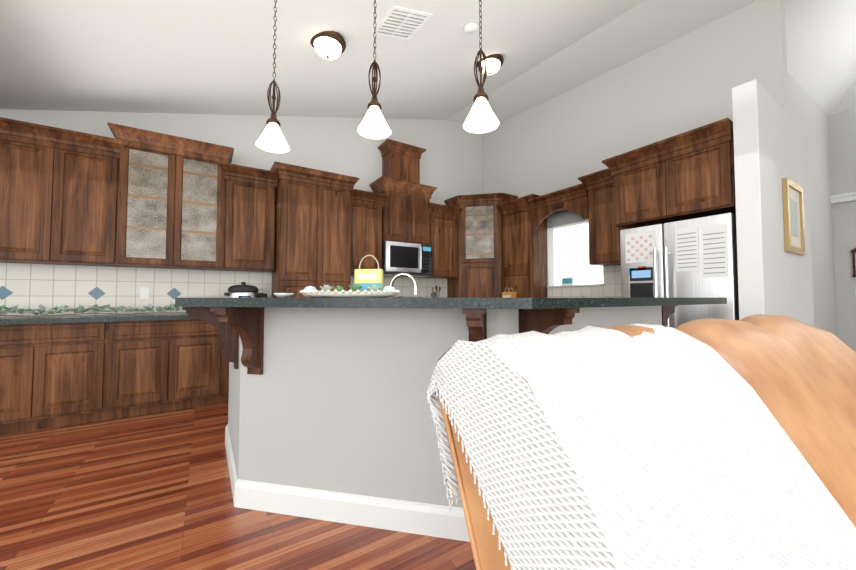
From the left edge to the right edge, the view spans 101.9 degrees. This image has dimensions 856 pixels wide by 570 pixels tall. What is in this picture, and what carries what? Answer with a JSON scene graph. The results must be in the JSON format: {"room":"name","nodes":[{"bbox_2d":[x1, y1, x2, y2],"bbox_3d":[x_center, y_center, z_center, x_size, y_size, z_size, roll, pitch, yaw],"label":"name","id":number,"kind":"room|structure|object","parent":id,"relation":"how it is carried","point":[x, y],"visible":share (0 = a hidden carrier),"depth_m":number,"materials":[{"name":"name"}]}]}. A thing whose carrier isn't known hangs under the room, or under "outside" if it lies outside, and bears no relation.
{"room":"kitchen","nodes":[
{"label":"kitchen","id":0,"kind":"room"},
{"bbox_2d":[0,403,475,569],"bbox_3d":[1.487,1.159,1.513,16.000,0.001,11.500,1,-2,-33],"label":"floor","id":1,"kind":"structure","parent":0,"point":[152,491],"depth_m":1.74,"materials":[{"name":"brown wood"}]},
{"bbox_2d":[0,321,107,434],"bbox_3d":[-3.388,0.770,3.084,0.891,0.886,0.598,1,-2,-33],"label":"base cabinet","id":2,"kind":"object","parent":1,"relation":"on","point":[51,376],"depth_m":2.90,"materials":[{"name":"brown wood"}]},
{"bbox_2d":[0,313,202,324],"bbox_3d":[-2.574,0.323,3.601,4.600,0.040,0.638,1,-2,-33],"label":"countertop","id":3,"kind":"structure","parent":2,"relation":"on","point":[71,319],"depth_m":3.08,"materials":[{"name":"grey stone"}]},
{"bbox_2d":[0,303,185,315],"bbox_3d":[-3.105,0.229,3.285,1.779,0.112,0.265,1,-2,-33],"label":"eucalyptus garland","id":4,"kind":"object","parent":3,"relation":"on","point":[82,310],"visible":0.73,"depth_m":3.22,"materials":[{"name":"green plant"}]},
{"bbox_2d":[224,282,261,297],"bbox_3d":[-2.085,0.138,3.924,0.375,0.347,0.296,1,-2,-33],"label":"slow cooker","id":5,"kind":"object","parent":3,"relation":"on","point":[243,289],"visible":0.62,"depth_m":3.81,"materials":[{"name":"black"}]},
{"bbox_2d":[258,291,266,297],"bbox_3d":[-2.011,0.199,4.208,0.110,0.245,0.110,1,-2,-33],"label":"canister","id":6,"kind":"object","parent":3,"relation":"on","point":[263,295],"visible":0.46,"depth_m":4.18,"materials":[{"name":"black"}]},
{"bbox_2d":[108,321,223,419],"bbox_3d":[-2.640,0.787,3.566,0.889,0.886,0.598,1,-2,-33],"label":"base cabinet","id":7,"kind":"object","parent":1,"relation":"on","point":[154,366],"depth_m":3.30,"materials":[{"name":"brown wood"}]},
{"bbox_2d":[224,359,228,402],"bbox_3d":[-2.047,0.800,3.947,0.521,0.886,0.598,1,-2,-33],"label":"base cabinet","id":8,"kind":"object","parent":1,"relation":"on","point":[226,364],"depth_m":3.57,"materials":[{"name":"brown wood"}]},
{"bbox_2d":[264,161,359,297],"bbox_3d":[-1.451,-0.524,4.380,1.008,1.703,0.600,1,-2,-33],"label":"tall cabinet","id":9,"kind":"object","parent":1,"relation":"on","point":[314,227],"depth_m":4.19,"materials":[{"name":"brown wood"}]},
{"bbox_2d":[374,297,421,297],"bbox_3d":[-0.272,0.728,5.000,0.776,1.103,0.722,1,-2,-33],"label":"range","id":10,"kind":"object","parent":1,"relation":"on","point":[399,297],"depth_m":5.23,"materials":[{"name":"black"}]},
{"bbox_2d":[228,306,661,507],"bbox_3d":[0.055,0.665,2.535,2.520,1.060,1.920,1,-2,-33],"label":"wall","id":11,"kind":"structure","parent":1,"relation":"on","point":[332,399],"depth_m":1.74,"materials":[{"name":"paint"}]},
{"bbox_2d":[182,307,201,319],"bbox_3d":[-1.209,0.294,1.936,0.265,0.360,0.082,1,-2,-33],"label":"corbel","id":12,"kind":"object","parent":11,"relation":"attached to","point":[193,312],"depth_m":1.87,"materials":[{"name":"brown wood"}]},
{"bbox_2d":[202,307,263,374],"bbox_3d":[-0.940,0.287,1.722,0.082,0.360,0.265,0,-2,12],"label":"corbel","id":13,"kind":"object","parent":11,"relation":"attached to","point":[231,325],"depth_m":1.81,"materials":[{"name":"brown wood"}]},
{"bbox_2d":[225,424,469,541],"bbox_3d":[0.055,1.125,2.519,2.554,0.137,1.954,1,-2,-33],"label":"baseboard","id":14,"kind":"structure","parent":11,"relation":"attached to","point":[433,520],"depth_m":1.70,"materials":[{"name":"white wood"}]},
{"bbox_2d":[175,297,726,308],"bbox_3d":[0.094,0.110,2.470,3.065,0.042,2.305,1,-2,-33],"label":"countertop","id":15,"kind":"structure","parent":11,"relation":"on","point":[499,303],"depth_m":1.46,"materials":[{"name":"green stone"}]},
{"bbox_2d":[274,293,293,296],"bbox_3d":[-0.732,0.052,1.764,0.100,0.022,0.100,1,-2,-33],"label":"dish","id":16,"kind":"object","parent":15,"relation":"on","point":[283,294],"visible":1,"depth_m":1.73,"materials":[{"name":"white ceramic"}]},
{"bbox_2d":[300,284,399,296],"bbox_3d":[-0.377,0.025,1.665,0.412,0.068,0.412,1,-2,-33],"label":"decorative tray","id":17,"kind":"object","parent":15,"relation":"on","point":[339,291],"visible":1,"depth_m":1.57,"materials":[{"name":"beige ceramic"}]},
{"bbox_2d":[354,255,382,290],"bbox_3d":[-0.316,-0.048,1.852,0.152,0.229,0.042,0,-2,12],"label":"handbag","id":18,"kind":"object","parent":17,"relation":"on","point":[365,278],"visible":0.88,"depth_m":1.83,"materials":[{"name":"yellow"}]},
{"bbox_2d":[502,288,516,297],"bbox_3d":[1.198,0.195,5.134,0.098,0.318,0.210,1,-2,-33],"label":"gift bag","id":19,"kind":"object","parent":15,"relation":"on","point":[508,294],"visible":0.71,"depth_m":5.08,"materials":[{"name":"orange paper"}]},
{"bbox_2d":[462,309,486,341],"bbox_3d":[0.203,0.278,1.475,0.082,0.360,0.265,0,-2,12],"label":"corbel","id":20,"kind":"object","parent":11,"relation":"attached to","point":[476,319],"depth_m":1.43,"materials":[{"name":"brown wood"}]},
{"bbox_2d":[519,308,579,333],"bbox_3d":[0.538,0.281,1.559,0.082,0.360,0.265,1,-2,-33],"label":"corbel","id":21,"kind":"object","parent":11,"relation":"attached to","point":[544,321],"depth_m":1.55,"materials":[{"name":"brown wood"}]},
{"bbox_2d":[662,305,677,326],"bbox_3d":[1.717,0.280,2.516,0.235,0.290,0.082,1,-2,-33],"label":"corbel","id":22,"kind":"object","parent":11,"relation":"attached to","point":[667,310],"depth_m":2.47,"materials":[{"name":"brown wood"}]},
{"bbox_3d":[0.076,0.683,2.633,2.378,0.830,1.778,1,-2,-33],"label":"base cabinet","id":23,"kind":"object","parent":11,"relation":"attached to","visible":0},
{"bbox_2d":[389,273,416,297],"bbox_3d":[-0.179,0.087,2.312,0.159,0.336,0.165,1,-2,-33],"label":"faucet","id":24,"kind":"object","parent":23,"relation":"on","point":[395,277],"visible":0.58,"depth_m":2.30,"materials":[{"name":"silver metal"}]},
{"bbox_2d":[444,193,511,297],"bbox_3d":[0.873,-0.528,5.756,0.801,1.809,0.800,1,-2,-33],"label":"tall cabinet","id":25,"kind":"object","parent":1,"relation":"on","point":[477,279],"depth_m":5.53,"materials":[{"name":"brown wood"}]},
{"bbox_2d":[496,201,507,297],"bbox_3d":[1.316,-0.447,5.434,0.404,1.624,0.348,1,-2,-33],"label":"tall cabinet","id":26,"kind":"object","parent":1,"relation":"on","point":[502,209],"depth_m":5.44,"materials":[{"name":"brown wood"}]},
{"bbox_2d":[508,197,515,291],"bbox_3d":[1.446,-0.454,5.233,0.404,1.624,0.132,1,-2,-33],"label":"tall cabinet","id":27,"kind":"object","parent":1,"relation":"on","point":[511,204],"depth_m":5.26,"materials":[{"name":"brown wood"}]},
{"bbox_2d":[516,194,551,297],"bbox_3d":[1.557,-0.460,5.060,0.404,1.624,0.278,1,-2,-33],"label":"tall cabinet","id":28,"kind":"object","parent":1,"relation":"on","point":[532,210],"depth_m":5.03,"materials":[{"name":"brown wood"}]},
{"bbox_2d":[427,314,855,569],"bbox_3d":[1.301,0.620,0.864,2.336,1.031,1.198,1,-2,-33],"label":"sofa","id":29,"kind":"object","parent":1,"relation":"on","point":[711,444],"visible":1,"depth_m":0.62,"materials":[{"name":"white fabric"}]},
{"bbox_2d":[620,212,738,327],"bbox_3d":[2.444,0.329,3.266,0.801,1.777,0.890,1,-2,-33],"label":"refrigerator","id":30,"kind":"object","parent":1,"relation":"on","point":[693,258],"visible":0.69,"depth_m":3.00,"materials":[{"name":"silver metal"}]},
{"bbox_2d":[0,109,481,277],"bbox_3d":[-3.251,-1.365,3.696,10.300,5.200,0.150,1,-2,-33],"label":"wall","id":31,"kind":"structure","parent":0,"point":[451,162],"depth_m":4.79,"materials":[{"name":"paint"}]},
{"bbox_2d":[0,117,127,268],"bbox_3d":[-3.441,-0.864,3.225,1.039,1.326,0.404,1,-2,-33],"label":"upper cabinet","id":32,"kind":"object","parent":31,"relation":"attached to","point":[52,178],"depth_m":3.11,"materials":[{"name":"brown wood"}]},
{"bbox_2d":[100,122,235,272],"bbox_3d":[-2.685,-0.848,3.694,1.039,1.326,0.434,1,-2,-33],"label":"upper cabinet","id":33,"kind":"object","parent":31,"relation":"attached to","point":[127,216],"depth_m":3.54,"materials":[{"name":"brown wood"}]},
{"bbox_2d":[232,165,271,272],"bbox_3d":[-2.100,-0.834,4.088,0.669,1.326,0.404,1,-2,-33],"label":"upper cabinet","id":34,"kind":"object","parent":31,"relation":"attached to","point":[253,185],"depth_m":3.99,"materials":[{"name":"brown wood"}]},
{"bbox_2d":[360,185,389,276],"bbox_3d":[-0.923,-0.751,4.845,0.668,1.215,0.404,1,-2,-33],"label":"upper cabinet","id":35,"kind":"object","parent":31,"relation":"attached to","point":[370,243],"depth_m":4.77,"materials":[{"name":"brown wood"}]},
{"bbox_2d":[369,139,439,244],"bbox_3d":[-0.364,-1.347,5.208,0.918,1.470,0.434,1,-2,-33],"label":"upper cabinet","id":36,"kind":"object","parent":31,"relation":"attached to","point":[407,213],"depth_m":5.11,"materials":[{"name":"brown wood"}]},
{"bbox_2d":[382,241,431,276],"bbox_3d":[-0.350,-0.372,5.159,0.770,0.468,0.435,1,-2,-33],"label":"microwave","id":37,"kind":"object","parent":36,"relation":"attached to","point":[413,259],"visible":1,"depth_m":4.98,"materials":[{"name":"silver metal"}]},
{"bbox_2d":[427,205,459,280],"bbox_3d":[0.191,-0.677,5.560,0.698,1.116,0.404,1,-2,-33],"label":"upper cabinet","id":38,"kind":"object","parent":31,"relation":"attached to","point":[446,255],"depth_m":5.49,"materials":[{"name":"brown wood"}]},
{"bbox_2d":[0,0,756,124],"bbox_3d":[-0.543,-2.303,-0.477,10.300,1.539,10.150,1,-2,-33],"label":"ceiling","id":39,"kind":"structure","parent":0,"point":[183,56],"depth_m":3.25,"materials":[{"name":"paint"}]},
{"bbox_2d":[256,0,289,152],"bbox_3d":[-0.918,-1.385,2.077,0.186,1.133,0.186,1,-2,-33],"label":"pendant light","id":40,"kind":"object","parent":39,"relation":"hanging from","point":[271,139],"visible":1,"depth_m":2.06,"materials":[{"name":"white glass"}]},
{"bbox_2d":[310,31,345,59],"bbox_3d":[-0.868,-2.040,3.012,0.310,0.156,0.310,1,-2,-33],"label":"ceiling light","id":41,"kind":"object","parent":39,"relation":"attached to","point":[329,45],"visible":0.96,"depth_m":2.94,"materials":[{"name":"white glass"}]},
{"bbox_2d":[357,0,390,138],"bbox_3d":[-0.297,-1.443,1.945,0.186,1.190,0.186,1,-2,-33],"label":"pendant light","id":42,"kind":"object","parent":39,"relation":"hanging from","point":[373,125],"visible":1,"depth_m":1.93,"materials":[{"name":"white glass"}]},
{"bbox_2d":[372,5,431,39],"bbox_3d":[-0.225,-2.213,2.946,0.378,0.135,0.380,1,-2,-33],"label":"ceiling vent","id":43,"kind":"object","parent":39,"relation":"in","point":[401,22],"visible":1,"depth_m":2.92,"materials":[{"name":"white metal"}]},
{"bbox_2d":[463,22,477,33],"bbox_3d":[0.390,-2.352,3.180,0.130,0.064,0.131,1,-2,-33],"label":"smoke detector","id":44,"kind":"object","parent":39,"relation":"attached to","point":[470,28],"visible":0.98,"depth_m":3.15,"materials":[{"name":"white plastic"}]},
{"bbox_2d":[463,0,498,132],"bbox_3d":[0.275,-1.472,1.822,0.186,1.290,0.186,1,-2,-33],"label":"pendant light","id":45,"kind":"object","parent":39,"relation":"hanging from","point":[481,118],"visible":1,"depth_m":1.80,"materials":[{"name":"white glass"}]},
{"bbox_2d":[477,54,503,74],"bbox_3d":[0.708,-2.481,3.960,0.310,0.156,0.310,1,-2,-33],"label":"ceiling light","id":46,"kind":"object","parent":39,"relation":"attached to","point":[495,62],"visible":0.83,"depth_m":3.89,"materials":[{"name":"white glass"}]},
{"bbox_2d":[432,285,440,297],"bbox_3d":[0.124,0.185,5.466,0.161,0.362,0.130,1,-2,-33],"label":"utensil crock","id":47,"kind":"object","parent":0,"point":[437,290],"visible":0.5,"depth_m":5.47,"materials":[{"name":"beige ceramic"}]},
{"bbox_2d":[482,0,796,319],"bbox_3d":[2.120,-1.329,4.729,0.150,5.200,3.930,1,-2,-33],"label":"wall","id":48,"kind":"structure","parent":0,"point":[680,85],"depth_m":4.07,"materials":[{"name":"paint"}]},
{"bbox_2d":[547,284,602,286],"bbox_3d":[2.038,0.011,4.771,0.170,0.023,0.840,1,-2,-33],"label":"window sill","id":49,"kind":"structure","parent":48,"relation":"attached to","point":[576,285],"depth_m":4.71,"materials":[{"name":"white"}]},
{"bbox_2d":[561,277,573,284],"bbox_3d":[1.969,-0.051,4.878,0.060,0.116,0.180,1,-2,-33],"label":"sign plaque","id":50,"kind":"object","parent":49,"relation":"on","point":[567,280],"visible":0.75,"depth_m":4.86,"materials":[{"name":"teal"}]},
{"bbox_2d":[554,223,602,284],"bbox_3d":[2.126,-0.409,4.843,0.001,1.070,1.050,1,-2,-33],"label":"kitchen window","id":51,"kind":"structure","parent":48,"relation":"in","point":[571,251],"depth_m":4.92,"materials":[{"name":"white glass"}]},
{"bbox_2d":[576,171,620,268],"bbox_3d":[2.196,-0.789,4.079,0.404,1.076,0.678,1,-2,-33],"label":"upper cabinet","id":52,"kind":"object","parent":48,"relation":"attached to","point":[604,244],"depth_m":4.15,"materials":[{"name":"brown wood"}]},
{"bbox_2d":[600,118,735,232],"bbox_3d":[2.415,-0.950,3.365,0.814,0.685,1.026,1,-2,-33],"label":"upper cabinet","id":53,"kind":"object","parent":48,"relation":"attached to","point":[690,174],"depth_m":3.11,"materials":[{"name":"brown wood"}]},
{"bbox_2d":[732,79,814,326],"bbox_3d":[3.096,-0.162,3.055,1.575,2.750,0.140,1,-2,-33],"label":"wall","id":54,"kind":"structure","parent":0,"point":[763,261],"depth_m":2.71,"materials":[{"name":"paint"}]},
{"bbox_2d":[782,177,805,254],"bbox_3d":[3.223,-0.588,3.054,0.520,0.620,0.030,1,-2,-33],"label":"picture frame","id":55,"kind":"object","parent":54,"relation":"attached to","point":[794,227],"visible":1,"depth_m":3.04,"materials":[{"name":"gold metal"}]},
{"bbox_2d":[787,72,837,337],"bbox_3d":[4.793,-1.733,4.610,4.200,6.000,0.150,1,-2,-33],"label":"wall","id":56,"kind":"structure","parent":0,"point":[808,114],"depth_m":5.15,"materials":[{"name":"paint"}]},
{"bbox_2d":[785,0,855,114],"bbox_3d":[6.567,-3.153,1.905,4.200,1.953,6.400,1,-2,-33],"label":"ceiling","id":57,"kind":"structure","parent":0,"point":[821,49],"depth_m":4.36,"materials":[{"name":"paint"}]},
{"bbox_2d":[828,108,855,351],"bbox_3d":[7.962,-1.765,3.708,0.150,6.000,8.000,1,-2,-33],"label":"wall","id":58,"kind":"structure","parent":0,"point":[842,133],"depth_m":5.55,"materials":[{"name":"paint"}]},
{"bbox_2d":[830,192,855,203],"bbox_3d":[6.805,-1.392,5.222,0.138,0.120,0.980,1,-2,-33],"label":"trim","id":59,"kind":"structure","parent":58,"relation":"attached to","point":[843,198],"depth_m":5.50,"materials":[{"name":"white"}]},
{"bbox_2d":[851,248,855,276],"bbox_3d":[6.737,-0.375,5.392,0.028,0.600,0.220,1,-2,-33],"label":"frame","id":60,"kind":"object","parent":58,"relation":"attached to","point":[853,251],"visible":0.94,"depth_m":5.45,"materials":[{"name":"brown wood"}]}
]}

